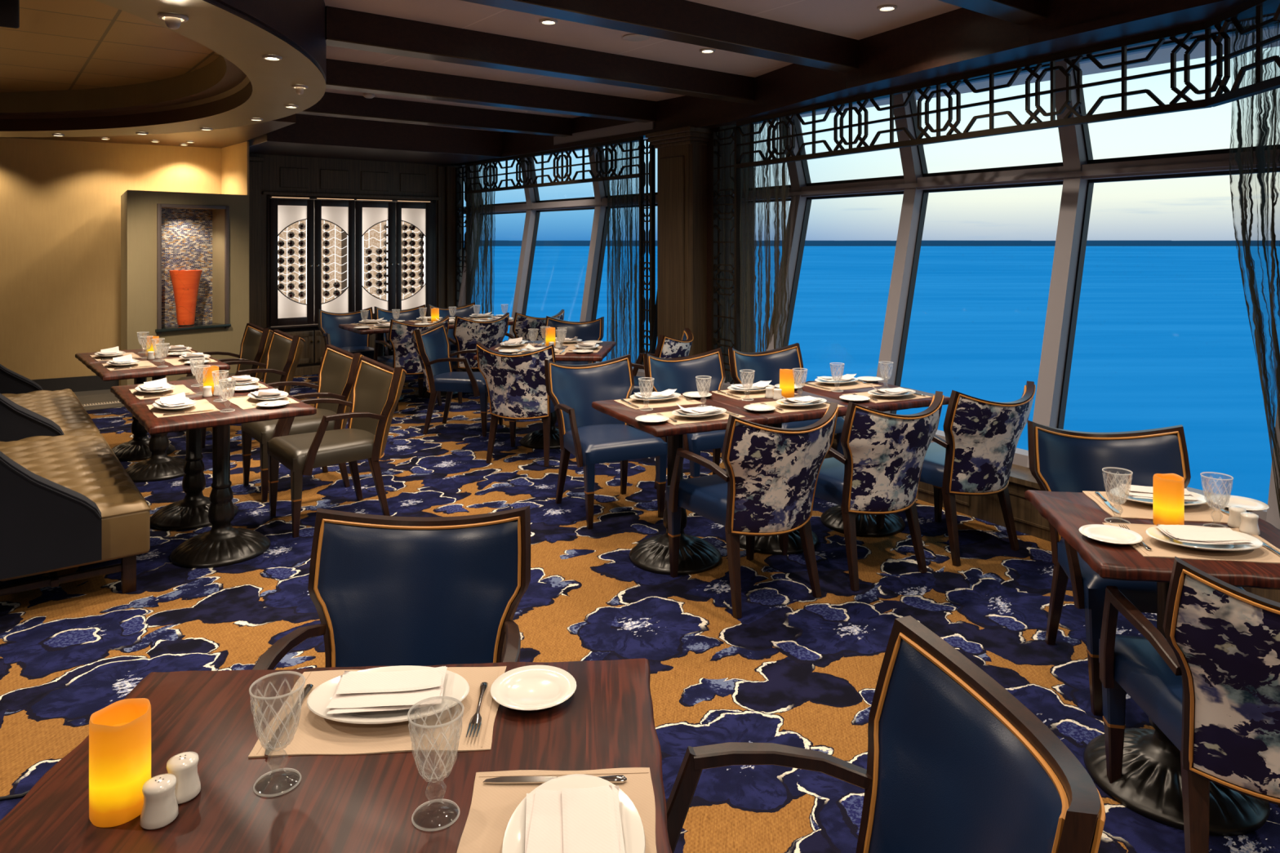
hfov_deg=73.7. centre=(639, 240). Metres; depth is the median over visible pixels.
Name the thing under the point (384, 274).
wine bottle
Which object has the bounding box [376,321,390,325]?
napkin
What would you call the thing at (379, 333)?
dining table
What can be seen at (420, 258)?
wine bottle
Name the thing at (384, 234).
wine bottle
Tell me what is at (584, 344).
napkin
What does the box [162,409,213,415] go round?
knife
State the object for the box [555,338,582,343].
dinner plate
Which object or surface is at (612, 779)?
knife
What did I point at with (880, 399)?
placemat
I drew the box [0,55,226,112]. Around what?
ceiling
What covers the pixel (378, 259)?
wine bottle
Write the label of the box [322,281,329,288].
wine bottle
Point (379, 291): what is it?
wine bottle
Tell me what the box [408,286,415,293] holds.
wine bottle
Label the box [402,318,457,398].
dining table
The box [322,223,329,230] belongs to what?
wine bottle
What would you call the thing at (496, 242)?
horizon line
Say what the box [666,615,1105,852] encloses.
dining chair
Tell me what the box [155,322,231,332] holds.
sill
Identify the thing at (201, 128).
recessed light
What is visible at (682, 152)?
column
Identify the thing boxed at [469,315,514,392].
dining table
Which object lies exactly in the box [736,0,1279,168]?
valance
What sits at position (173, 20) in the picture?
recessed light
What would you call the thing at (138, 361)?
dinner plate
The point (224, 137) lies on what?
ceiling
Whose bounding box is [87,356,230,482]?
dining table
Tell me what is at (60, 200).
wall
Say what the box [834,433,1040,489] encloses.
trim
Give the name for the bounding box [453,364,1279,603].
wall
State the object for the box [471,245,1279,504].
sea
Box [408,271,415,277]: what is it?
wine bottle
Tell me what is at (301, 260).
wine bottle
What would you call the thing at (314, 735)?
placemat
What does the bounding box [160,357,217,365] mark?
placemat
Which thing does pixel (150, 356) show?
shaker
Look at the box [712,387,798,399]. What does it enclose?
placemat
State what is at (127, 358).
napkin
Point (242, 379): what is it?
napkin
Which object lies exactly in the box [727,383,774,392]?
dinner plate
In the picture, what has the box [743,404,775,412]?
bread plate
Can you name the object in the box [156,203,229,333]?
frame
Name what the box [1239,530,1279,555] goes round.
knife
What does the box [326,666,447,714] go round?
napkin
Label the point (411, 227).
wine bottle
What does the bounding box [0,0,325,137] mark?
ceiling
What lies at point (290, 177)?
trim
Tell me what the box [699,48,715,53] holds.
recessed light
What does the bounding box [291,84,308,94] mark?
recessed light
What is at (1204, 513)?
placemat
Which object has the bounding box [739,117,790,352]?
curtain
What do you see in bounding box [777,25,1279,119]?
wall header
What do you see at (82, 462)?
seat cushion
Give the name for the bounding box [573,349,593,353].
bread plate
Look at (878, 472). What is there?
dining chair
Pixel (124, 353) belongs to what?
dinner plate
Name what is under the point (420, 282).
wine bottle
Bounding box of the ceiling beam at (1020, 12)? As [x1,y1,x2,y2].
[938,0,1047,25]
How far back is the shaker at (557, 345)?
6.83 m
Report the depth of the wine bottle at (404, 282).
11.24 m
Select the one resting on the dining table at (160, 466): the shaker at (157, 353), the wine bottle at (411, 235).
the shaker at (157, 353)
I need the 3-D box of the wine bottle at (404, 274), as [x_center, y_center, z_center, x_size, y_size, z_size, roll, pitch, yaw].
[-3.123,0.450,11.314,0.081,0.079,0.318,0,0,-21]
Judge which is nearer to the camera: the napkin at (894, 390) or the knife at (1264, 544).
the knife at (1264, 544)
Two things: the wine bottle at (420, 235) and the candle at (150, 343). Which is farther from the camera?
the wine bottle at (420, 235)
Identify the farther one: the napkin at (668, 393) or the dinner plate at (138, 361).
the dinner plate at (138, 361)
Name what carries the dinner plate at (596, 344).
on the placemat at (597, 349)
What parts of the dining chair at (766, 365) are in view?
frame, backrest, seat, leg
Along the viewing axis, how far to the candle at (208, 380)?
4.79 m
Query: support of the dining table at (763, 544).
on the floor
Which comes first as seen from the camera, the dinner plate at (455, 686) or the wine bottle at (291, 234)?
the dinner plate at (455, 686)
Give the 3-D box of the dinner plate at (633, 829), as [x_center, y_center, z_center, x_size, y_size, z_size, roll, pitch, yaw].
[-0.091,0.844,1.185,0.198,0.026,0.291,0,0,-3]
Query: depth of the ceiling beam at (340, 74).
6.96 m
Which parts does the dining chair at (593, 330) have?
seat, backrest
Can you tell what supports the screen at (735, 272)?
attached to the window at (1077, 173)
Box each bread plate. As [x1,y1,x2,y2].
[166,351,191,355]
[184,360,209,364]
[228,385,259,391]
[256,400,289,408]
[353,326,370,328]
[414,323,430,324]
[490,665,576,711]
[498,349,519,353]
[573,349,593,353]
[583,340,603,343]
[635,414,669,423]
[682,391,711,398]
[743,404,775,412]
[774,383,802,389]
[839,395,870,402]
[857,376,884,382]
[1079,524,1142,545]
[1208,494,1269,511]
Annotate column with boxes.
[645,125,711,355]
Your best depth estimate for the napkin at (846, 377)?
5.11 m
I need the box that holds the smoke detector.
[363,93,374,98]
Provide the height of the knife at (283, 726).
0.009 m
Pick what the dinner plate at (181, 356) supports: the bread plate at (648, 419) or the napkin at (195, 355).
the napkin at (195, 355)
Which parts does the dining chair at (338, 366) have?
leg, leg, seat, arm, arm, leg, backrest, frame, leg, panel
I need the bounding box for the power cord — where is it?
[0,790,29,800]
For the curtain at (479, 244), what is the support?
hanging from the wall at (270, 166)
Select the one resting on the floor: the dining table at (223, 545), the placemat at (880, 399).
the dining table at (223, 545)
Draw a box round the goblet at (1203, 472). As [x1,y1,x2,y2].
[1200,471,1233,528]
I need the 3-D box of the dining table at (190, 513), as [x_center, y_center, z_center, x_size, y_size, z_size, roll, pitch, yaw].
[-2.615,1.240,5.003,0.762,0.760,0.707,0,0,-38]
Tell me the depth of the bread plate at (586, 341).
7.18 m
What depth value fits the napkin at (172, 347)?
6.53 m
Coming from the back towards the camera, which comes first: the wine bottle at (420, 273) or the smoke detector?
the wine bottle at (420, 273)
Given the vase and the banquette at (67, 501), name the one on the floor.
the banquette at (67, 501)
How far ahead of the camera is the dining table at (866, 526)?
4.74 m
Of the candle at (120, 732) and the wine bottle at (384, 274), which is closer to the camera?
the candle at (120, 732)
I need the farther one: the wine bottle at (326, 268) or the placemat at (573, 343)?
the wine bottle at (326, 268)
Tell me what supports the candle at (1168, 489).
on the dining table at (1149, 785)
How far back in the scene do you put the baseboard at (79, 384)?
9.13 m
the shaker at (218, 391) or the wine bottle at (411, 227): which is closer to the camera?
the shaker at (218, 391)
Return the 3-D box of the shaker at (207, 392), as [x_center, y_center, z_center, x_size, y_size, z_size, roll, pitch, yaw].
[-2.391,0.830,4.715,0.051,0.059,0.051,0,0,-17]
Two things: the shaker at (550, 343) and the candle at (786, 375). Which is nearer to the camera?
the candle at (786, 375)
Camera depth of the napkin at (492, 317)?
9.16 m
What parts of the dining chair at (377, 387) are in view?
leg, leg, arm, seat, arm, leg, backrest, frame, leg, panel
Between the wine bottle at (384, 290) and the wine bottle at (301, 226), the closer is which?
the wine bottle at (301, 226)
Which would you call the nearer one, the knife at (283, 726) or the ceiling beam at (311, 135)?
the knife at (283, 726)
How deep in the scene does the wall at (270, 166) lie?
10.55 m
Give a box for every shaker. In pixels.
[139,773,178,830]
[146,351,155,359]
[154,350,161,358]
[166,751,200,804]
[202,386,212,397]
[213,384,222,395]
[422,317,427,323]
[548,341,555,348]
[555,340,561,348]
[764,386,773,398]
[773,388,782,399]
[1226,506,1246,528]
[1239,511,1260,535]
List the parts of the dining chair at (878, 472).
seat, arm, leg, frame, panel, leg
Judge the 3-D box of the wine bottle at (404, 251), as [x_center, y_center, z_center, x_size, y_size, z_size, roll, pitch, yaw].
[-3.123,0.135,11.314,0.081,0.079,0.318,0,0,-21]
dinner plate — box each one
[94,351,125,357]
[106,359,140,366]
[134,383,175,394]
[152,399,196,410]
[162,346,191,352]
[178,354,210,360]
[222,377,259,386]
[247,390,288,400]
[306,665,469,724]
[359,320,386,324]
[373,324,390,327]
[416,316,442,320]
[469,314,493,317]
[499,341,524,346]
[501,773,645,852]
[520,347,558,351]
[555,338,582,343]
[574,343,599,349]
[629,391,680,401]
[671,406,726,418]
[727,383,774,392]
[775,397,826,407]
[814,376,858,385]
[867,388,915,398]
[1109,486,1208,506]
[1145,524,1263,551]
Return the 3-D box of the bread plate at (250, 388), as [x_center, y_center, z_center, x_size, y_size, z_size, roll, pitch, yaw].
[-2.276,0.851,4.906,0.162,0.018,0.162,0,0,-40]
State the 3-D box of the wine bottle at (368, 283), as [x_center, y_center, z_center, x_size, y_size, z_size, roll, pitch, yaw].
[-3.503,0.555,11.017,0.081,0.079,0.318,0,0,-21]
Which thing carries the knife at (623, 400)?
on the placemat at (681, 401)
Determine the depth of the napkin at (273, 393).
4.57 m
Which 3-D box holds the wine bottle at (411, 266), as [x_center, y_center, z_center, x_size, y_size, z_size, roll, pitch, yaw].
[-3.038,0.345,11.380,0.081,0.079,0.318,0,0,-21]
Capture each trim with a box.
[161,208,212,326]
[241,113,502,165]
[248,155,462,379]
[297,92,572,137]
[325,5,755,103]
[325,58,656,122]
[448,0,1279,165]
[824,441,1049,530]
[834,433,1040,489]
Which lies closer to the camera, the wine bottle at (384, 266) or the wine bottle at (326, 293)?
the wine bottle at (326, 293)
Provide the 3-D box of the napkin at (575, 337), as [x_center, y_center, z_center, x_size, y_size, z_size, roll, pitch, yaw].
[-0.630,0.815,7.166,0.216,0.046,0.145,0,0,2]
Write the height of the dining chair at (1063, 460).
0.889 m
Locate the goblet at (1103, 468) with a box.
[1102,467,1133,522]
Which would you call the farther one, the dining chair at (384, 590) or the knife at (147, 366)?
the knife at (147, 366)
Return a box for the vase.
[168,270,202,324]
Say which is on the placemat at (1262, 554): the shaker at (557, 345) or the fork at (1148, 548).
the fork at (1148, 548)
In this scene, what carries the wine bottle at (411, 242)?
in the wine cabinet
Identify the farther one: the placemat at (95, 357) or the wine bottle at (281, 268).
the wine bottle at (281, 268)
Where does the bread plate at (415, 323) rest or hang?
on the dining table at (426, 394)
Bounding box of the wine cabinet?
[265,195,435,367]
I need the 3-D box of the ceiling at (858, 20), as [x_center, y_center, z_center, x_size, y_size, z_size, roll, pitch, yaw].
[-2.691,-1.385,3.038,20.353,0.120,20.353,0,0,0]
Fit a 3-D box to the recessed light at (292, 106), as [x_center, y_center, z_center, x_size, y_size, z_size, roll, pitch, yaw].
[-2.312,-0.892,5.655,0.090,0.012,0.090,0,0,0]
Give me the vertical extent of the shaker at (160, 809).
0.059 m
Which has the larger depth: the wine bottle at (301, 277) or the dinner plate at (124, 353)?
the wine bottle at (301, 277)
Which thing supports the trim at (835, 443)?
attached to the wall at (985, 508)
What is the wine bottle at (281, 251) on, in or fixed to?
in the wine cabinet
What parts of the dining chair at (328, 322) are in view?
arm, frame, backrest, seat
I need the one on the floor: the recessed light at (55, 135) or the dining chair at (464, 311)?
the dining chair at (464, 311)
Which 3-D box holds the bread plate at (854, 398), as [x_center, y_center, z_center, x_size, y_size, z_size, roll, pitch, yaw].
[1.155,0.851,4.591,0.162,0.018,0.162,0,0,-27]
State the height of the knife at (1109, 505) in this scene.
0.009 m
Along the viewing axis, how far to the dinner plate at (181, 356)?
6.10 m
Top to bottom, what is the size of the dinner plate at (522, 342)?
0.026 m
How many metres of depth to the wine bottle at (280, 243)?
10.29 m
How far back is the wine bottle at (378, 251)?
11.04 m
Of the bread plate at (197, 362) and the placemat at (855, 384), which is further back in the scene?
the bread plate at (197, 362)
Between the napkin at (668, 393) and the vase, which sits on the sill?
the vase
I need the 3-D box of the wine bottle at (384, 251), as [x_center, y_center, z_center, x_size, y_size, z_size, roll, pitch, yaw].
[-3.313,0.135,11.165,0.082,0.079,0.318,0,0,-21]
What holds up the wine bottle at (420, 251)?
in the wine cabinet
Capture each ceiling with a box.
[0,0,220,92]
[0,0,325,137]
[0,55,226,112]
[4,113,296,147]
[298,0,1279,155]
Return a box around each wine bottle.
[277,240,284,246]
[277,248,284,255]
[277,257,284,263]
[277,266,284,272]
[277,274,284,281]
[277,283,284,289]
[287,231,294,238]
[287,240,294,246]
[287,248,294,255]
[287,257,294,263]
[287,265,294,272]
[287,274,294,280]
[287,282,294,289]
[287,291,294,298]
[297,222,305,229]
[297,231,305,238]
[297,240,305,246]
[297,248,305,255]
[297,257,305,263]
[297,265,305,272]
[297,273,305,280]
[297,282,305,289]
[297,290,305,297]
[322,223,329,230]
[322,231,329,238]
[322,240,329,246]
[322,248,329,254]
[322,257,329,263]
[322,265,329,271]
[322,273,329,279]
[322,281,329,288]
[322,290,329,297]
[333,281,340,288]
[333,289,340,296]
[364,248,372,254]
[364,256,372,262]
[364,264,372,271]
[364,272,372,279]
[364,280,372,287]
[374,256,382,262]
[374,264,382,270]
[374,288,382,294]
[375,248,382,254]
[375,271,382,278]
[375,280,382,286]
[382,224,387,230]
[382,231,387,238]
[382,240,387,246]
[382,248,387,254]
[382,256,387,262]
[382,263,387,270]
[382,271,387,278]
[382,280,387,286]
[382,288,387,294]
[401,224,408,230]
[401,232,408,238]
[401,240,408,246]
[401,248,408,253]
[401,255,408,262]
[401,263,408,270]
[401,271,408,278]
[401,279,408,285]
[401,287,408,293]
[408,224,415,230]
[408,232,415,238]
[408,240,415,246]
[408,248,415,253]
[408,255,415,262]
[408,263,415,270]
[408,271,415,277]
[408,279,415,285]
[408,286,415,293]
[417,232,423,238]
[417,240,424,246]
[417,248,424,253]
[417,255,424,262]
[417,263,424,269]
[417,271,424,277]
[417,279,424,285]
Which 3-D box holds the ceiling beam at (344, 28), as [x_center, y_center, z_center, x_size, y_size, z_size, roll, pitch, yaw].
[-0.448,-1.230,5.932,2.822,0.189,2.252,0,0,0]
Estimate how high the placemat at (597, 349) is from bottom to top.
0.004 m
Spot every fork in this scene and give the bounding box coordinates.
[466,682,488,737]
[1119,524,1151,551]
[1208,500,1229,514]
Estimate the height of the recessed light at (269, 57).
0.012 m
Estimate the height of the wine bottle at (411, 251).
0.079 m
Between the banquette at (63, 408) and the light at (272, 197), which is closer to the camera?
the banquette at (63, 408)
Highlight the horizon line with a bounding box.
[463,240,1279,245]
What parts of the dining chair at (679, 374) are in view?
leg, frame, backrest, arm, leg, seat, leg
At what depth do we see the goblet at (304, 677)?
1.35 m
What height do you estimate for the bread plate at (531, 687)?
0.018 m
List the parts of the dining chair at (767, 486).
leg, seat, arm, leg, frame, panel, leg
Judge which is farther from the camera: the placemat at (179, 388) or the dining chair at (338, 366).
the dining chair at (338, 366)
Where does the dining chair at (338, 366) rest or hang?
on the floor
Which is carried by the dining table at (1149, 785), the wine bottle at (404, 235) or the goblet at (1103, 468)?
the goblet at (1103, 468)
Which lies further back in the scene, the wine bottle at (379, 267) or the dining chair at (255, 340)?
the wine bottle at (379, 267)
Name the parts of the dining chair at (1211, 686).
leg, seat, arm, leg, frame, panel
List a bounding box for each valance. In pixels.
[466,136,643,193]
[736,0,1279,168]
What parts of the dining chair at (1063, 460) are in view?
leg, arm, leg, frame, backrest, seat, arm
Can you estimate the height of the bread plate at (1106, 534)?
0.018 m
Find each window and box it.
[457,121,657,377]
[720,12,1279,529]
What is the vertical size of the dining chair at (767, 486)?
0.889 m
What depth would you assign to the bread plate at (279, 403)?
4.45 m
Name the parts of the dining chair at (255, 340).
seat, arm, arm, backrest, frame, panel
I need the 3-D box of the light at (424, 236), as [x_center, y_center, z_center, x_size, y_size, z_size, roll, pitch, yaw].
[-2.867,0.260,11.376,0.018,1.360,0.018,0,0,-38]
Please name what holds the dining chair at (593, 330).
on the floor
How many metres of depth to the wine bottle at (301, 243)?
10.43 m
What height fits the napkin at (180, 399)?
0.046 m
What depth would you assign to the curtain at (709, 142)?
7.78 m
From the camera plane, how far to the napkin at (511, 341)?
6.97 m
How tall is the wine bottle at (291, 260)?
0.079 m
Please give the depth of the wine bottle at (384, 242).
11.10 m
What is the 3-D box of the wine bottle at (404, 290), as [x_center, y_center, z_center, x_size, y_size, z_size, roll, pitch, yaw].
[-3.123,0.660,11.314,0.081,0.079,0.318,0,0,-21]
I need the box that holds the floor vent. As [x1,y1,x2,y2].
[81,400,121,407]
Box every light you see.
[51,133,64,136]
[135,132,148,134]
[157,12,188,29]
[200,127,212,130]
[249,117,262,120]
[262,54,282,60]
[271,196,309,198]
[284,104,298,108]
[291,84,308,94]
[423,235,425,284]
[539,18,557,25]
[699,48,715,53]
[876,4,897,11]
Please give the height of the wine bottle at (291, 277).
0.079 m
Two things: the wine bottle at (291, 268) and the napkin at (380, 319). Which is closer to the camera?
the napkin at (380, 319)
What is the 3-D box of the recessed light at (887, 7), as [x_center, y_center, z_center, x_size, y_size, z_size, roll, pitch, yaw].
[1.397,-1.317,4.824,0.110,0.012,0.110,0,0,0]
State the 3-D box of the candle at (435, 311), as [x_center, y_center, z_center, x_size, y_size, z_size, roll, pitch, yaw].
[-2.165,0.784,9.016,0.080,0.151,0.080,0,0,29]
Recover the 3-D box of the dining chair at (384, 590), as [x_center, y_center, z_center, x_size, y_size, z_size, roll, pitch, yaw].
[-0.589,1.179,2.120,0.602,0.889,0.718,0,0,-2]
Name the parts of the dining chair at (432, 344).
panel, leg, frame, backrest, leg, arm, seat, arm, leg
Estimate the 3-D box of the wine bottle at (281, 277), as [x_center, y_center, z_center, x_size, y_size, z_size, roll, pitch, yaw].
[-4.356,0.450,10.351,0.081,0.079,0.318,0,0,-21]
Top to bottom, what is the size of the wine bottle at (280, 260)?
0.079 m
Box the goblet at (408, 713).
[407,697,463,829]
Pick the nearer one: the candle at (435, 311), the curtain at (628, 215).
the curtain at (628, 215)
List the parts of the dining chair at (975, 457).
seat, arm, leg, frame, panel, leg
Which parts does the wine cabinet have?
rack post, door, frosted pane, frosted pane, rack post, cupboard door, cupboard door, rack post, door, rack post, frosted pane, frosted pane, cupboard door, frosted pane, frosted pane, door, frosted pane, frosted pane, door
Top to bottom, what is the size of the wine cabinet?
2.140 m
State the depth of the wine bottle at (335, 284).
10.70 m
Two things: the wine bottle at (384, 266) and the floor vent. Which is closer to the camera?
the floor vent
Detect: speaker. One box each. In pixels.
[0,0,19,28]
[622,33,648,41]
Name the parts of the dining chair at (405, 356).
arm, seat, frame, panel, leg, leg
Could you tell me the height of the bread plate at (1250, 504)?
0.018 m
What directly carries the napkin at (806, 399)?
on the dinner plate at (811, 404)
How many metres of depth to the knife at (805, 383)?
5.03 m
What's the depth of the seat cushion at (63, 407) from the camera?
6.18 m
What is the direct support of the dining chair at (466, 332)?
on the floor
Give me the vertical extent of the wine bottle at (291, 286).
0.079 m
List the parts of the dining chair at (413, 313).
arm, seat, frame, backrest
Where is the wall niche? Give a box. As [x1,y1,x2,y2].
[120,190,248,386]
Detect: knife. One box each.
[114,365,151,369]
[143,392,190,398]
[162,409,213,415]
[264,684,313,756]
[483,775,626,783]
[621,399,639,407]
[717,390,740,397]
[725,411,738,416]
[804,382,831,389]
[1094,491,1119,513]
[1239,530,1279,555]
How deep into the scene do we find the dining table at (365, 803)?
1.38 m
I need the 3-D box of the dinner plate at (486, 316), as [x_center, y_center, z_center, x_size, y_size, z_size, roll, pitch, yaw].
[-1.773,0.844,9.565,0.291,0.026,0.198,0,0,-36]
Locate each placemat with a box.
[89,352,142,361]
[102,360,158,370]
[128,384,196,399]
[146,399,220,417]
[160,349,195,356]
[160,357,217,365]
[200,382,268,392]
[223,395,299,409]
[248,666,506,758]
[351,321,390,326]
[367,326,389,329]
[409,319,441,322]
[457,767,657,852]
[463,315,497,319]
[494,343,537,349]
[511,349,568,355]
[537,341,583,346]
[564,346,602,352]
[613,395,703,409]
[646,410,745,425]
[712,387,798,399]
[750,400,844,413]
[799,380,882,391]
[841,391,933,403]
[1082,490,1229,523]
[1102,522,1279,564]
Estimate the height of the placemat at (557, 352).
0.004 m
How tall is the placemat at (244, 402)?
0.004 m
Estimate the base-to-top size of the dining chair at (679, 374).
0.889 m
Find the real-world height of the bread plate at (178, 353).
0.018 m
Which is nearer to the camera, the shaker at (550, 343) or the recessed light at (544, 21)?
the recessed light at (544, 21)
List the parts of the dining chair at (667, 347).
arm, seat, arm, frame, panel, backrest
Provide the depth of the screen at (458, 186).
11.37 m
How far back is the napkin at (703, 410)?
4.14 m
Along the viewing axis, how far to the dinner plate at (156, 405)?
4.35 m
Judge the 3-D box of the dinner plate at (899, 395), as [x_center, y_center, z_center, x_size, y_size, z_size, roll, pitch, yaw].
[1.386,0.844,4.698,0.291,0.026,0.198,0,0,-25]
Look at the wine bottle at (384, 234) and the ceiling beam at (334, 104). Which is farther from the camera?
the wine bottle at (384, 234)
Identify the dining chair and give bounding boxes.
[177,323,272,431]
[201,329,305,448]
[241,344,364,502]
[251,506,530,670]
[266,356,406,537]
[317,306,385,359]
[373,304,426,355]
[373,315,448,411]
[411,322,502,436]
[427,302,476,371]
[448,312,509,404]
[476,342,555,466]
[505,309,564,340]
[544,315,604,364]
[544,354,666,528]
[631,328,693,395]
[643,347,728,488]
[665,402,839,618]
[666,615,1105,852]
[728,342,844,455]
[779,391,944,591]
[875,381,1035,566]
[1027,420,1251,715]
[1098,555,1279,852]
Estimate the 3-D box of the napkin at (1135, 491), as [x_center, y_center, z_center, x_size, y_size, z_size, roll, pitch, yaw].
[1.696,0.827,2.791,0.200,0.021,0.142,0,0,14]
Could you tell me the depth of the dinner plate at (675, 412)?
4.14 m
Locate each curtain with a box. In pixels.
[470,162,495,315]
[606,141,639,367]
[706,124,754,382]
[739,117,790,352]
[1229,13,1279,517]
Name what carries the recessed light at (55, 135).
in the ceiling at (235, 38)
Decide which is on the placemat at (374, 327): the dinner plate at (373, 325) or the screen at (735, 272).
the dinner plate at (373, 325)
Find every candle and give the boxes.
[88,697,151,827]
[146,335,159,355]
[203,365,218,394]
[431,307,439,322]
[545,327,555,346]
[779,368,794,397]
[1152,473,1184,525]
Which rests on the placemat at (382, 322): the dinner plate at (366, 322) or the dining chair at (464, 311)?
the dinner plate at (366, 322)
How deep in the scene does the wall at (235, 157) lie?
9.45 m
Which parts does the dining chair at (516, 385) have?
leg, panel, frame, leg, seat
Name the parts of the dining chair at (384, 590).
arm, backrest, arm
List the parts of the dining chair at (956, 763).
arm, backrest, frame, panel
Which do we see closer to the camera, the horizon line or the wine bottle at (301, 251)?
the wine bottle at (301, 251)
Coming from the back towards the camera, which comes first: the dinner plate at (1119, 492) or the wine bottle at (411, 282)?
the wine bottle at (411, 282)
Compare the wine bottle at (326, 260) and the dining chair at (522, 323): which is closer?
the dining chair at (522, 323)
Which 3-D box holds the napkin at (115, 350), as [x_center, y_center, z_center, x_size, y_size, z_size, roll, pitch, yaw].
[-3.920,0.815,6.313,0.145,0.046,0.216,0,0,-39]
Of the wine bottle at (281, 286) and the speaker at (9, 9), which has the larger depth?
the wine bottle at (281, 286)
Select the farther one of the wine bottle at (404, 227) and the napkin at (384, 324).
the wine bottle at (404, 227)
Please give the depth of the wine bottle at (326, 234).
10.62 m
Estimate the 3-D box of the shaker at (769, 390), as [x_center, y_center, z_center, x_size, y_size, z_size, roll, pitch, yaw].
[0.711,0.830,4.682,0.051,0.059,0.051,0,0,21]
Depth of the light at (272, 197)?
10.24 m
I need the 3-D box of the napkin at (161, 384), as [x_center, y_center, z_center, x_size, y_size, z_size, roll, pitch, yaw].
[-2.747,0.815,4.836,0.145,0.046,0.216,0,0,-35]
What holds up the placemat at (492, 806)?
on the dining table at (365, 803)
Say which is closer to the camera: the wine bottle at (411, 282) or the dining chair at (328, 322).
the dining chair at (328, 322)
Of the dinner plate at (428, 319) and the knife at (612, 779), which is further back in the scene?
the dinner plate at (428, 319)
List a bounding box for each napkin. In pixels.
[97,346,123,355]
[109,354,137,363]
[138,377,171,390]
[155,391,194,406]
[164,345,191,350]
[182,352,208,358]
[224,375,255,382]
[251,388,286,397]
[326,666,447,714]
[362,317,384,321]
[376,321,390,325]
[471,311,491,315]
[489,315,511,319]
[503,337,522,344]
[524,343,545,351]
[524,785,625,852]
[555,336,577,341]
[577,342,595,347]
[634,389,676,398]
[675,402,721,414]
[730,380,771,389]
[779,395,823,404]
[816,373,856,381]
[870,385,914,395]
[1119,484,1199,502]
[1155,524,1254,544]
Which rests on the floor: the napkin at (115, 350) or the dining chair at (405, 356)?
the dining chair at (405, 356)
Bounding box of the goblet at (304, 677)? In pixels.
[248,671,305,796]
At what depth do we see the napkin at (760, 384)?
4.84 m
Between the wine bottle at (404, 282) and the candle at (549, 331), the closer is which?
the candle at (549, 331)
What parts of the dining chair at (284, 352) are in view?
arm, arm, backrest, frame, panel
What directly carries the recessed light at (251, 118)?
in the ceiling at (235, 38)
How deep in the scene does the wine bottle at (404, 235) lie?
11.24 m
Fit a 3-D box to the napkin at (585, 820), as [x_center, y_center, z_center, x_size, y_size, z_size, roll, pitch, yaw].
[-0.091,0.827,1.185,0.142,0.021,0.200,0,0,-4]
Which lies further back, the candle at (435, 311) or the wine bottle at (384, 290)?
the wine bottle at (384, 290)
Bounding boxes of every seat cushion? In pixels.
[0,388,98,435]
[0,431,149,516]
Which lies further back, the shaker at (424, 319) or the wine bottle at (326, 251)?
the wine bottle at (326, 251)
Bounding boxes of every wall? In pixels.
[0,137,221,386]
[221,141,248,195]
[248,153,461,368]
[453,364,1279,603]
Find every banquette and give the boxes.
[0,364,100,435]
[0,395,151,595]
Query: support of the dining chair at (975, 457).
on the floor
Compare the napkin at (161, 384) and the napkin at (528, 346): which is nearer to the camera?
the napkin at (161, 384)
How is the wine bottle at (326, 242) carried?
in the wine cabinet
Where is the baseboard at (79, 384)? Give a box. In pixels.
[31,375,119,391]
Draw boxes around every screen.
[455,165,470,306]
[639,138,655,369]
[711,126,740,384]
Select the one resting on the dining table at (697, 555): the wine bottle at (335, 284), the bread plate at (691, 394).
the bread plate at (691, 394)
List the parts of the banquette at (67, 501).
seat, leg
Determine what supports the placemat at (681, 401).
on the dining table at (697, 555)
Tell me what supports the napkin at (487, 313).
on the dinner plate at (486, 316)
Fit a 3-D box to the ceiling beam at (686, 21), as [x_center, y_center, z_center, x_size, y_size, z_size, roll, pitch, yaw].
[-0.106,-1.230,4.511,3.161,0.189,2.517,0,0,0]
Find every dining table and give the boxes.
[0,657,671,852]
[75,346,199,461]
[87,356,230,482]
[110,374,275,530]
[127,390,316,568]
[338,323,403,401]
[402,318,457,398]
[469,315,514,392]
[473,340,615,448]
[591,393,768,575]
[704,385,848,555]
[795,379,950,537]
[1024,489,1279,835]
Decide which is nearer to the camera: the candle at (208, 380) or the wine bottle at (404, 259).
the candle at (208, 380)
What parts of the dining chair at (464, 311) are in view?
frame, backrest, seat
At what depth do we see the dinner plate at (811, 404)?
4.41 m
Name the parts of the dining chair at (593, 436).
leg, arm, leg, frame, backrest, seat, leg, leg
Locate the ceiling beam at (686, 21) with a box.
[461,0,858,72]
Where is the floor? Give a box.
[0,368,1279,852]
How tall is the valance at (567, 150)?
0.405 m
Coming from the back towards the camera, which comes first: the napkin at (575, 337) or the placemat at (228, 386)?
the napkin at (575, 337)
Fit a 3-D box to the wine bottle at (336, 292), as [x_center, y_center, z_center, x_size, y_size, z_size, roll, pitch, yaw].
[-3.826,0.660,10.764,0.082,0.079,0.318,0,0,-21]
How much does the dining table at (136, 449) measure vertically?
0.760 m
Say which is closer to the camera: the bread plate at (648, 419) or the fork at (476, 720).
the fork at (476, 720)
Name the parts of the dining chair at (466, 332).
arm, seat, leg, frame, panel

